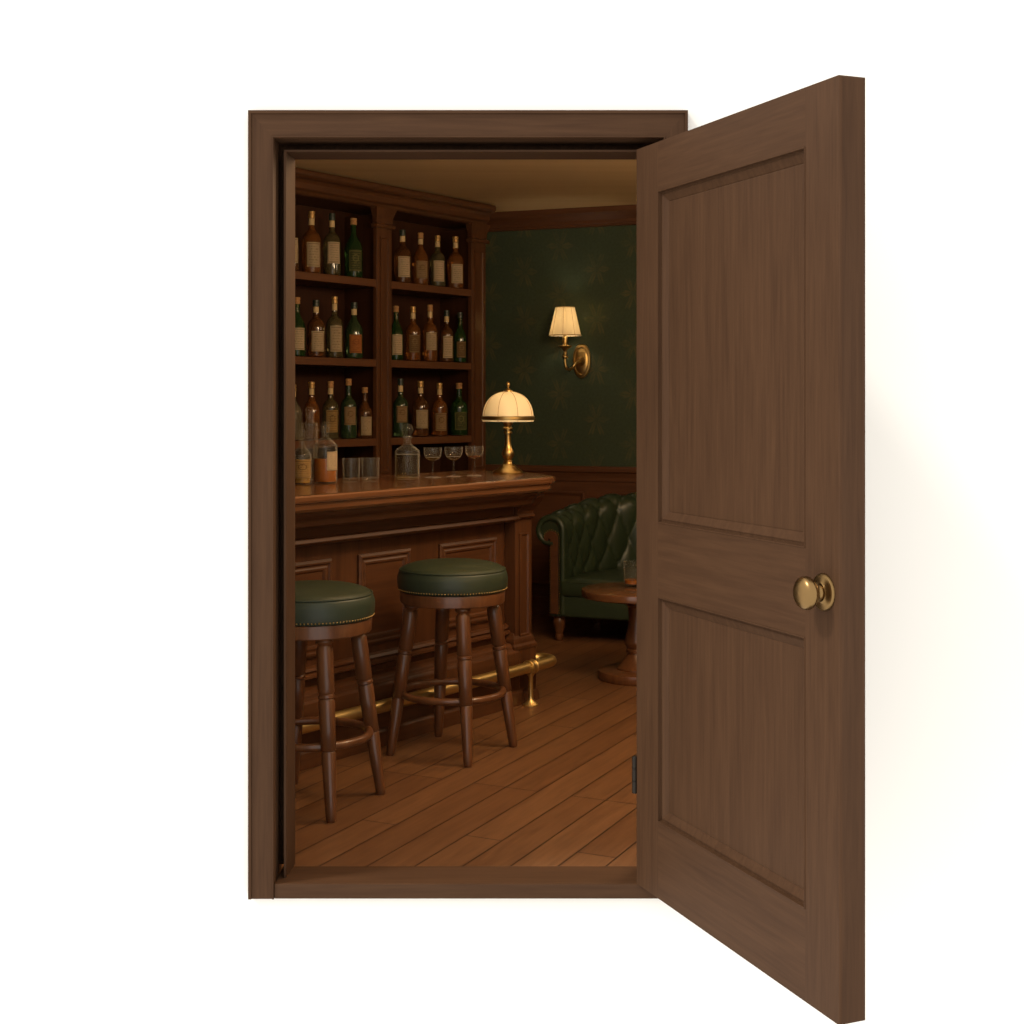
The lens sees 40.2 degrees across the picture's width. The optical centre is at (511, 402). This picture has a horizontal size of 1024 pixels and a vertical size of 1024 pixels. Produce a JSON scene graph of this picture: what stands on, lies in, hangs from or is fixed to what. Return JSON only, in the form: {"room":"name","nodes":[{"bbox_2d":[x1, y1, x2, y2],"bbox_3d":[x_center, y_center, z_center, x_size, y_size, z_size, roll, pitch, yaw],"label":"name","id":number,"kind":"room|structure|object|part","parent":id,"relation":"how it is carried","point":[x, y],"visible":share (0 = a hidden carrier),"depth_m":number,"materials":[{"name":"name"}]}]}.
{"room":"blank white space","nodes":[
{"label":"blank white space","id":0,"kind":"room"},
{"bbox_2d":[282,615,636,867],"bbox_3d":[-0.680,1.467,6.914,7.160,0.100,5.528,0,0,0],"label":"floor","id":1,"kind":"structure","parent":0,"point":[563,796],"depth_m":5.16,"materials":[{"name":"brown wood"}]},
{"bbox_2d":[295,580,384,822],"bbox_3d":[-0.712,1.029,4.970,0.450,0.780,0.450,0,0,15],"label":"bar stool","id":2,"kind":"object","parent":1,"relation":"on","point":[326,611],"visible":0.51,"depth_m":4.82,"materials":[{"name":"brown wood"}]},
{"bbox_3d":[-0.793,1.110,5.160,0.062,0.617,0.135,0,0,-23],"label":"leg","id":3,"kind":"part","parent":2,"relation":"part of","materials":[{"name":"brown wood"}]},
{"bbox_3d":[-0.631,1.110,4.780,0.062,0.617,0.135,0,0,-23],"label":"leg","id":4,"kind":"part","parent":2,"relation":"part of","materials":[{"name":"brown wood"}]},
{"bbox_2d":[295,580,374,625],"bbox_3d":[-0.712,0.700,4.970,0.451,0.122,0.451,0,0,-23],"label":"cushion","id":5,"kind":"object","parent":2,"relation":"on","point":[317,602],"depth_m":4.81,"materials":[{"name":"green leather"}]},
{"bbox_3d":[-0.712,0.750,4.970,0.447,0.007,0.447,0,0,-23],"label":"nail trim","id":6,"kind":"part","parent":2,"relation":"part of","materials":[{"name":"gold metal"}]},
{"bbox_3d":[-0.522,1.110,5.051,0.135,0.617,0.062,0,0,-23],"label":"leg","id":7,"kind":"part","parent":2,"relation":"part of","materials":[{"name":"brown wood"}]},
{"bbox_2d":[295,168,495,479],"bbox_3d":[-1.067,0.072,8.049,0.412,2.690,2.808,0,0,36],"label":"shelving","id":8,"kind":"object","parent":1,"relation":"on","point":[380,211],"visible":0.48,"depth_m":8.38,"materials":[{"name":"brown wood"}]},
{"bbox_2d":[295,237,298,270],"bbox_3d":[-1.229,-0.876,7.753,0.100,0.294,0.101,0,0,-24],"label":"bottle","id":9,"kind":"object","parent":8,"relation":"on","point":[296,238],"visible":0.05,"depth_m":7.73,"materials":[{"name":"brown glass"}]},
{"bbox_2d":[295,384,301,439],"bbox_3d":[-1.216,0.052,7.772,0.100,0.311,0.100,0,0,-24],"label":"bottle","id":10,"kind":"object","parent":8,"relation":"on","point":[298,413],"visible":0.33,"depth_m":7.74,"materials":[{"name":"clear glass"}]},
{"bbox_2d":[295,297,305,356],"bbox_3d":[-1.197,-0.423,7.797,0.095,0.331,0.096,0,0,-24],"label":"bottle","id":11,"kind":"object","parent":8,"relation":"on","point":[300,331],"visible":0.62,"depth_m":7.76,"materials":[{"name":"green glass"}]},
{"bbox_2d":[302,211,320,272],"bbox_3d":[-1.130,-0.905,7.890,0.107,0.352,0.108,0,0,-23],"label":"bottle","id":12,"kind":"object","parent":8,"relation":"on","point":[311,240],"visible":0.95,"depth_m":7.85,"materials":[{"name":"orange glass"}]},
{"bbox_2d":[303,382,319,439],"bbox_3d":[-1.130,0.044,7.890,0.093,0.327,0.093,0,0,-23],"label":"bottle","id":13,"kind":"object","parent":8,"relation":"on","point":[310,429],"visible":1,"depth_m":7.86,"materials":[{"name":"orange glass"}]},
{"bbox_2d":[307,300,324,356],"bbox_3d":[-1.109,-0.420,7.919,0.102,0.325,0.103,0,0,-23],"label":"bottle","id":14,"kind":"object","parent":8,"relation":"on","point":[315,326],"visible":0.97,"depth_m":7.88,"materials":[{"name":"brown glass"}]},
{"bbox_2d":[322,381,338,438],"bbox_3d":[-1.039,0.041,8.015,0.094,0.332,0.096,0,0,-22],"label":"bottle","id":15,"kind":"object","parent":8,"relation":"on","point":[330,409],"visible":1,"depth_m":7.98,"materials":[{"name":"brown glass"}]},
{"bbox_2d":[323,213,340,275],"bbox_3d":[-1.032,-0.908,8.025,0.100,0.358,0.102,0,0,-22],"label":"bottle","id":16,"kind":"object","parent":8,"relation":"on","point":[331,243],"visible":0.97,"depth_m":7.99,"materials":[{"name":"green glass"}]},
{"bbox_2d":[326,296,342,357],"bbox_3d":[-1.019,-0.434,8.042,0.098,0.353,0.099,0,0,-22],"label":"bottle","id":17,"kind":"object","parent":8,"relation":"on","point":[334,325],"visible":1,"depth_m":8.00,"materials":[{"name":"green glass"}]},
{"bbox_3d":[-1.139,-0.706,8.010,0.272,0.044,0.796,0,0,36],"label":"shelf","id":18,"kind":"part","parent":8,"relation":"part of","materials":[{"name":"brown wood"}]},
{"bbox_3d":[-1.139,-0.235,8.010,0.272,0.044,0.796,0,0,36],"label":"shelf","id":19,"kind":"part","parent":8,"relation":"part of","materials":[{"name":"brown wood"}]},
{"bbox_3d":[-1.139,0.230,8.010,0.272,0.044,0.796,0,0,36],"label":"shelf","id":20,"kind":"part","parent":8,"relation":"part of","materials":[{"name":"brown wood"}]},
{"bbox_2d":[340,379,356,438],"bbox_3d":[-0.950,0.033,8.137,0.096,0.349,0.097,0,0,-22],"label":"bottle","id":21,"kind":"object","parent":8,"relation":"on","point":[348,407],"visible":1,"depth_m":8.10,"materials":[{"name":"green glass"}]},
{"bbox_2d":[344,218,362,277],"bbox_3d":[-0.925,-0.904,8.172,0.108,0.350,0.109,0,0,-21],"label":"bottle","id":22,"kind":"object","parent":8,"relation":"on","point":[353,250],"visible":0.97,"depth_m":8.13,"materials":[{"name":"green glass"}]},
{"bbox_2d":[345,302,362,358],"bbox_3d":[-0.922,-0.423,8.175,0.105,0.330,0.106,0,0,-21],"label":"bottle","id":23,"kind":"object","parent":8,"relation":"on","point":[353,331],"visible":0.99,"depth_m":8.14,"materials":[{"name":"green glass"}]},
{"bbox_3d":[-0.873,-0.251,8.382,0.266,1.735,0.095,0,0,36],"label":"panel","id":24,"kind":"part","parent":8,"relation":"part of","materials":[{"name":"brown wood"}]},
{"bbox_2d":[357,387,372,437],"bbox_3d":[-0.867,0.057,8.251,0.091,0.301,0.093,0,0,-21],"label":"bottle","id":25,"kind":"object","parent":8,"relation":"on","point":[364,413],"visible":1,"depth_m":8.22,"materials":[{"name":"brown glass"}]},
{"bbox_3d":[-1.219,0.117,8.160,0.035,2.600,2.760,0,0,36],"label":"panel","id":26,"kind":"part","parent":8,"relation":"part of","materials":[{"name":"brown wood"}]},
{"bbox_3d":[-0.755,-0.283,8.297,0.009,1.400,0.079,0,0,36],"label":"pilaster panel","id":27,"kind":"part","parent":8,"relation":"part of","materials":[{"name":"brown wood"}]},
{"bbox_3d":[-1.072,-1.210,8.041,0.412,0.125,2.740,0,0,36],"label":"cornice","id":28,"kind":"part","parent":8,"relation":"part of","materials":[{"name":"brown wood"}]},
{"bbox_2d":[392,306,402,359],"bbox_3d":[-0.702,-0.423,8.478,0.088,0.330,0.089,0,0,-20],"label":"bottle","id":29,"kind":"object","parent":8,"relation":"on","point":[397,333],"visible":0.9,"depth_m":8.44,"materials":[{"name":"green glass"}]},
{"bbox_2d":[393,379,407,436],"bbox_3d":[-0.678,0.029,8.512,0.094,0.356,0.095,0,0,-20],"label":"bottle","id":30,"kind":"object","parent":8,"relation":"on","point":[400,404],"visible":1,"depth_m":8.47,"materials":[{"name":"green glass"}]},
{"bbox_2d":[394,230,410,282],"bbox_3d":[-0.667,-0.892,8.527,0.104,0.326,0.105,0,0,-19],"label":"bottle","id":31,"kind":"object","parent":8,"relation":"on","point":[402,255],"visible":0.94,"depth_m":8.49,"materials":[{"name":"brown glass"}]},
{"bbox_2d":[405,306,419,360],"bbox_3d":[-0.609,-0.425,8.607,0.092,0.335,0.093,0,0,-19],"label":"bottle","id":32,"kind":"object","parent":8,"relation":"on","point":[412,336],"visible":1,"depth_m":8.57,"materials":[{"name":"orange glass"}]},
{"bbox_2d":[412,233,427,284],"bbox_3d":[-0.566,-0.891,8.665,0.099,0.325,0.100,0,0,-19],"label":"bottle","id":33,"kind":"object","parent":8,"relation":"on","point":[420,258],"visible":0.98,"depth_m":8.63,"materials":[{"name":"orange glass"}]},
{"bbox_2d":[412,381,428,436],"bbox_3d":[-0.566,0.035,8.665,0.105,0.344,0.106,0,0,-19],"label":"bottle","id":34,"kind":"object","parent":8,"relation":"on","point":[420,407],"visible":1,"depth_m":8.63,"materials":[{"name":"brown glass"}]},
{"bbox_2d":[422,305,436,361],"bbox_3d":[-0.512,-0.436,8.740,0.094,0.356,0.095,0,0,-18],"label":"bottle","id":35,"kind":"object","parent":8,"relation":"on","point":[429,335],"visible":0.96,"depth_m":8.70,"materials":[{"name":"orange glass"}]},
{"bbox_3d":[-0.601,-0.706,8.751,0.272,0.044,0.796,0,0,36],"label":"shelf","id":36,"kind":"part","parent":8,"relation":"part of","materials":[{"name":"brown wood"}]},
{"bbox_3d":[-0.601,-0.235,8.751,0.272,0.044,0.796,0,0,36],"label":"shelf","id":37,"kind":"part","parent":8,"relation":"part of","materials":[{"name":"brown wood"}]},
{"bbox_3d":[-0.601,0.230,8.751,0.272,0.044,0.796,0,0,36],"label":"shelf","id":38,"kind":"part","parent":8,"relation":"part of","materials":[{"name":"brown wood"}]},
{"bbox_2d":[430,235,444,286],"bbox_3d":[-0.468,-0.891,8.800,0.097,0.324,0.099,0,0,-18],"label":"bottle","id":39,"kind":"object","parent":8,"relation":"on","point":[437,259],"visible":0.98,"depth_m":8.76,"materials":[{"name":"green glass"}]},
{"bbox_2d":[432,383,446,435],"bbox_3d":[-0.456,0.040,8.817,0.101,0.334,0.102,0,0,-18],"label":"bottle","id":40,"kind":"object","parent":8,"relation":"on","point":[439,406],"visible":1,"depth_m":8.78,"materials":[{"name":"orange glass"}]},
{"bbox_2d":[440,310,452,361],"bbox_3d":[-0.415,-0.423,8.874,0.089,0.330,0.090,0,0,-18],"label":"bottle","id":41,"kind":"object","parent":8,"relation":"on","point":[446,333],"visible":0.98,"depth_m":8.84,"materials":[{"name":"brown glass"}]},
{"bbox_3d":[-0.331,-0.251,9.128,0.266,1.735,0.109,0,0,36],"label":"panel","id":42,"kind":"part","parent":8,"relation":"part of","materials":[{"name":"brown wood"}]},
{"bbox_2d":[447,236,463,288],"bbox_3d":[-0.361,-0.897,8.948,0.106,0.336,0.107,0,0,-17],"label":"bottle","id":43,"kind":"object","parent":8,"relation":"on","point":[455,262],"visible":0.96,"depth_m":8.91,"materials":[{"name":"orange glass"}]},
{"bbox_2d":[450,383,467,434],"bbox_3d":[-0.340,0.039,8.977,0.112,0.337,0.113,0,0,-17],"label":"bottle","id":44,"kind":"object","parent":8,"relation":"on","point":[458,408],"visible":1,"depth_m":8.93,"materials":[{"name":"green glass"}]},
{"bbox_2d":[453,312,466,362],"bbox_3d":[-0.334,-0.420,8.986,0.085,0.324,0.086,0,0,-17],"label":"bottle","id":45,"kind":"object","parent":8,"relation":"on","point":[459,340],"visible":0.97,"depth_m":8.95,"materials":[{"name":"green glass"}]},
{"bbox_3d":[-0.213,-0.283,9.043,0.009,1.400,0.093,0,0,36],"label":"pilaster panel","id":46,"kind":"part","parent":8,"relation":"part of","materials":[{"name":"brown wood"}]},
{"bbox_2d":[295,493,543,770],"bbox_3d":[-0.878,0.918,5.851,0.810,1.000,2.985,0,0,36],"label":"bar counter","id":47,"kind":"object","parent":1,"relation":"on","point":[367,547],"depth_m":5.99,"materials":[{"name":"brown wood"}]},
{"bbox_3d":[-0.853,0.820,5.481,0.016,0.385,0.425,0,0,36],"label":"panel molding","id":48,"kind":"part","parent":47,"relation":"part of","materials":[{"name":"brown wood"}]},
{"bbox_3d":[-0.536,0.820,5.917,0.016,0.385,0.332,0,0,36],"label":"panel molding","id":49,"kind":"part","parent":47,"relation":"part of","materials":[{"name":"brown wood"}]},
{"bbox_3d":[-0.878,1.072,5.851,0.520,0.054,2.695,0,0,36],"label":"molding","id":50,"kind":"part","parent":47,"relation":"part of","materials":[{"name":"brown wood"}]},
{"bbox_3d":[-0.878,0.492,5.851,0.810,0.149,2.985,0,0,36],"label":"molding","id":51,"kind":"part","parent":47,"relation":"part of","materials":[{"name":"brown wood"}]},
{"bbox_2d":[295,470,554,514],"bbox_3d":[-0.745,0.381,5.873,0.730,0.072,2.827,0,0,36],"label":"countertop","id":52,"kind":"structure","parent":47,"relation":"on","point":[386,490],"depth_m":5.93,"materials":[{"name":"brown wood"}]},
{"bbox_2d":[295,450,311,484],"bbox_3d":[-0.889,0.226,5.926,0.080,0.236,0.081,0,0,-9],"label":"bottle","id":53,"kind":"object","parent":52,"relation":"on","point":[303,467],"visible":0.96,"depth_m":5.89,"materials":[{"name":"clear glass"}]},
{"bbox_2d":[312,428,336,483],"bbox_3d":[-0.800,0.213,6.000,0.103,0.263,0.102,0,0,27],"label":"bottle","id":54,"kind":"object","parent":52,"relation":"on","point":[325,469],"visible":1,"depth_m":5.96,"materials":[{"name":"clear glass"}]},
{"bbox_2d":[396,431,419,479],"bbox_3d":[-0.473,0.219,6.330,0.112,0.250,0.112,0,0,-4],"label":"decanter","id":55,"kind":"object","parent":52,"relation":"on","point":[412,431],"visible":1,"depth_m":6.31,"materials":[{"name":"clear glass"}]},
{"bbox_2d":[444,448,461,476],"bbox_3d":[-0.273,0.275,6.545,0.085,0.139,0.085,0,0,-2],"label":"coupe glass","id":56,"kind":"object","parent":52,"relation":"on","point":[444,448],"visible":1,"depth_m":6.55,"materials":[{"name":"clear glass"}]},
{"bbox_2d":[465,448,483,475],"bbox_3d":[-0.178,0.274,6.616,0.086,0.141,0.086,0,0,-2],"label":"coupe glass","id":57,"kind":"object","parent":52,"relation":"on","point":[471,456],"visible":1,"depth_m":6.61,"materials":[{"name":"clear glass"}]},
{"bbox_2d":[481,382,534,473],"bbox_3d":[-0.020,0.120,6.851,0.264,0.450,0.264,0,0,0],"label":"table lamp","id":58,"kind":"object","parent":52,"relation":"on","point":[507,406],"visible":1,"depth_m":6.78,"materials":[{"name":"gold metal"}]},
{"bbox_3d":[-0.020,0.113,6.851,0.061,0.338,0.061,0,0,0],"label":"lamp stem","id":59,"kind":"part","parent":58,"relation":"part of","materials":[{"name":"gold metal"}]},
{"bbox_3d":[-0.020,0.017,6.851,0.252,0.147,0.252,0,0,0],"label":"lamp shade","id":60,"kind":"part","parent":58,"relation":"part of","materials":[{"name":"beige glass"}]},
{"bbox_2d":[302,653,556,733],"bbox_3d":[-0.613,1.310,5.701,0.194,0.215,2.704,0,0,36],"label":"rail","id":61,"kind":"object","parent":47,"relation":"attached to","point":[530,667],"visible":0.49,"depth_m":6.24,"materials":[{"name":"gold metal"}]},
{"bbox_3d":[0.088,1.341,6.562,0.072,0.152,0.072,0,0,36],"label":"rail post","id":62,"kind":"part","parent":61,"relation":"part of","materials":[{"name":"gold metal"}]},
{"bbox_3d":[-0.197,0.820,6.384,0.016,0.385,0.424,0,0,36],"label":"panel molding","id":63,"kind":"part","parent":47,"relation":"part of","materials":[{"name":"brown wood"}]},
{"bbox_3d":[0.057,0.862,6.662,0.011,0.490,0.080,0,0,36],"label":"pilaster panel","id":64,"kind":"part","parent":47,"relation":"part of","materials":[{"name":"brown wood"}]},
{"bbox_2d":[386,558,516,766],"bbox_3d":[-0.242,1.029,5.700,0.450,0.780,0.450,0,0,29],"label":"bar stool","id":65,"kind":"object","parent":1,"relation":"on","point":[462,585],"visible":1,"depth_m":5.59,"materials":[{"name":"brown wood"}]},
{"bbox_3d":[-0.441,1.110,5.643,0.135,0.617,0.062,0,0,-16],"label":"leg","id":66,"kind":"part","parent":65,"relation":"part of","materials":[{"name":"brown wood"}]},
{"bbox_3d":[-0.299,1.110,5.899,0.062,0.617,0.135,0,0,-16],"label":"leg","id":67,"kind":"part","parent":65,"relation":"part of","materials":[{"name":"brown wood"}]},
{"bbox_3d":[-0.242,0.750,5.700,0.447,0.007,0.447,0,0,-16],"label":"nail trim","id":68,"kind":"part","parent":65,"relation":"part of","materials":[{"name":"gold metal"}]},
{"bbox_2d":[397,558,507,596],"bbox_3d":[-0.242,0.700,5.700,0.451,0.122,0.451,0,0,-16],"label":"cushion","id":69,"kind":"object","parent":65,"relation":"on","point":[438,577],"depth_m":5.53,"materials":[{"name":"green leather"}]},
{"bbox_3d":[-0.185,1.110,5.501,0.062,0.617,0.135,0,0,-16],"label":"leg","id":70,"kind":"part","parent":65,"relation":"part of","materials":[{"name":"brown wood"}]},
{"bbox_3d":[-0.043,1.110,5.757,0.135,0.617,0.062,0,0,-16],"label":"leg","id":71,"kind":"part","parent":65,"relation":"part of","materials":[{"name":"brown wood"}]},
{"bbox_2d":[536,492,636,640],"bbox_3d":[0.862,0.992,8.546,1.204,0.850,0.920,0,0,22],"label":"tufted armchair","id":72,"kind":"object","parent":1,"relation":"on","point":[590,540],"visible":0.34,"depth_m":8.46,"materials":[{"name":"green leather"}]},
{"bbox_3d":[0.235,1.001,8.328,0.107,0.500,0.006,0,0,22],"label":"nail trim","id":73,"kind":"part","parent":72,"relation":"part of","materials":[{"name":"gold metal"}]},
{"bbox_3d":[0.283,1.341,8.364,0.072,0.152,0.072,0,0,22],"label":"leg","id":74,"kind":"part","parent":72,"relation":"part of","materials":[{"name":"brown wood"}]},
{"bbox_3d":[0.835,1.206,8.479,0.892,0.122,0.738,0,0,22],"label":"seat","id":75,"kind":"part","parent":72,"relation":"part of","materials":[{"name":"green leather"}]},
{"bbox_3d":[0.535,1.341,8.780,0.072,0.152,0.072,0,0,22],"label":"leg","id":76,"kind":"part","parent":72,"relation":"part of","materials":[{"name":"brown wood"}]},
{"bbox_2d":[560,567,636,597],"bbox_3d":[0.832,1.085,8.472,0.892,0.124,0.752,0,0,22],"label":"seat cushion","id":77,"kind":"object","parent":72,"relation":"on","point":[572,581],"depth_m":8.29,"materials":[{"name":"green leather"}]},
{"bbox_2d":[581,582,636,685],"bbox_3d":[0.642,1.186,7.200,0.570,0.462,0.570,0,0,0],"label":"side table","id":78,"kind":"object","parent":1,"relation":"on","point":[624,673],"visible":0.48,"depth_m":7.13,"materials":[{"name":"brown wood"}]},
{"bbox_2d":[623,563,636,584],"bbox_3d":[0.630,0.888,7.286,0.100,0.133,0.100,0,0,0],"label":"tumbler","id":79,"kind":"object","parent":78,"relation":"on","point":[627,581],"visible":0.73,"depth_m":7.25,"materials":[{"name":"clear glass"}]},
{"bbox_2d":[295,160,636,211],"bbox_3d":[-0.680,-1.333,6.949,7.160,0.100,5.458,0,0,0],"label":"ceiling","id":80,"kind":"structure","parent":0,"point":[507,185],"depth_m":8.00,"materials":[{"name":"paint"}]},
{"bbox_2d":[0,0,1023,1023],"bbox_3d":[0.000,-0.833,4.125,18.000,7.500,0.190,0,0,0],"label":"wall","id":81,"kind":"structure","parent":0,"point":[124,123],"depth_m":4.03,"materials":[{"name":"white paint"}]},
{"bbox_2d":[248,110,687,899],"bbox_3d":[-0.126,0.290,4.107,1.257,2.254,0.225,0,0,0],"label":"trim","id":82,"kind":"structure","parent":81,"relation":"attached to","point":[276,138],"depth_m":4.00,"materials":[{"name":"brown wood"}]},
{"bbox_3d":[-0.717,0.290,4.013,0.074,2.254,0.035,0,0,0],"label":"casing","id":83,"kind":"part","parent":82,"relation":"part of","materials":[{"name":"brown wood"}]},
{"bbox_3d":[-0.126,-0.797,4.013,1.257,0.080,0.035,0,0,0],"label":"casing","id":84,"kind":"part","parent":82,"relation":"part of","materials":[{"name":"brown wood"}]},
{"bbox_3d":[0.468,0.290,4.013,0.071,2.254,0.035,0,0,0],"label":"casing","id":85,"kind":"part","parent":82,"relation":"part of","materials":[{"name":"brown wood"}]},
{"bbox_2d":[632,75,864,1023],"bbox_3d":[0.536,0.324,3.544,0.138,2.094,1.000,0,0,-22],"label":"door","id":86,"kind":"structure","parent":81,"relation":"in","point":[748,766],"depth_m":3.42,"materials":[{"name":"brown wood"}]},
{"bbox_3d":[0.570,-0.655,3.553,0.069,0.136,0.720,0,0,-22],"label":"rail","id":87,"kind":"part","parent":86,"relation":"part of","materials":[{"name":"brown wood"}]},
{"bbox_3d":[0.570,0.434,3.553,0.069,0.204,0.720,0,0,-22],"label":"rail","id":88,"kind":"part","parent":86,"relation":"part of","materials":[{"name":"brown wood"}]},
{"bbox_3d":[0.570,1.265,3.553,0.069,0.212,0.720,0,0,-22],"label":"rail","id":89,"kind":"part","parent":86,"relation":"part of","materials":[{"name":"brown wood"}]},
{"bbox_3d":[0.563,-0.128,3.550,0.056,0.919,0.720,0,0,-22],"label":"panel","id":90,"kind":"part","parent":86,"relation":"part of","materials":[{"name":"brown wood"}]},
{"bbox_3d":[0.563,0.848,3.550,0.056,0.623,0.720,0,0,-22],"label":"panel","id":91,"kind":"part","parent":86,"relation":"part of","materials":[{"name":"brown wood"}]},
{"bbox_3d":[0.662,0.423,3.122,0.058,0.076,0.076,0,0,-22],"label":"knob","id":92,"kind":"part","parent":86,"relation":"part of","materials":[{"name":"gold metal"}]},
{"bbox_2d":[486,225,636,466],"bbox_3d":[1.287,0.067,8.993,3.497,2.900,0.100,0,0,22],"label":"wall","id":93,"kind":"structure","parent":0,"point":[591,420],"depth_m":9.31,"materials":[{"name":"green paint"}]},
{"bbox_2d":[532,596,548,615],"bbox_3d":[1.254,1.355,8.938,3.317,0.125,0.028,0,0,22],"label":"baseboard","id":94,"kind":"structure","parent":93,"relation":"attached to","point":[540,604],"depth_m":9.35,"materials":[{"name":"brown wood"}]},
{"bbox_2d":[486,204,636,231],"bbox_3d":[1.244,-1.222,8.911,3.317,0.122,0.086,0,0,22],"label":"trim","id":95,"kind":"structure","parent":93,"relation":"attached to","point":[618,215],"depth_m":9.26,"materials":[{"name":"brown wood"}]},
{"bbox_2d":[486,464,636,481],"bbox_3d":[1.252,0.467,8.932,3.317,0.100,0.041,0,0,22],"label":"trim","id":96,"kind":"structure","parent":93,"relation":"attached to","point":[561,473],"depth_m":9.23,"materials":[{"name":"brown wood"}]},
{"bbox_2d":[548,306,590,377],"bbox_3d":[0.363,-0.394,9.163,0.233,0.464,0.269,0,0,22],"label":"wall sconce","id":97,"kind":"object","parent":93,"relation":"attached to","point":[565,324],"visible":1,"depth_m":9.12,"materials":[{"name":"gold metal"}]},
{"bbox_3d":[0.346,-0.531,9.142,0.214,0.185,0.214,0,0,22],"label":"lamp shade","id":98,"kind":"part","parent":97,"relation":"part of","materials":[{"name":"beige fabric"}]},
{"bbox_3d":[0.346,-0.441,9.142,0.218,0.006,0.218,0,0,22],"label":"shade trim","id":99,"kind":"part","parent":97,"relation":"part of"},
{"bbox_3d":[0.394,-0.252,9.183,0.146,0.088,0.025,0,0,-43],"label":"arm","id":100,"kind":"part","parent":97,"relation":"part of","materials":[{"name":"gold metal"}]},
{"bbox_2d":[532,481,636,596],"bbox_3d":[1.255,0.904,8.939,3.317,0.785,0.025,0,0,22],"label":"wainscoting","id":101,"kind":"structure","parent":93,"relation":"attached to","point":[562,494],"depth_m":9.32,"materials":[{"name":"brown wood"}]},
{"bbox_3d":[0.152,0.901,9.372,0.707,0.632,0.012,0,0,22],"label":"panel molding","id":102,"kind":"part","parent":101,"relation":"part of","materials":[{"name":"brown wood"}]},
{"bbox_3d":[0.951,0.901,9.054,0.707,0.632,0.012,0,0,22],"label":"panel molding","id":103,"kind":"part","parent":101,"relation":"part of","materials":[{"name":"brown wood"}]}
]}

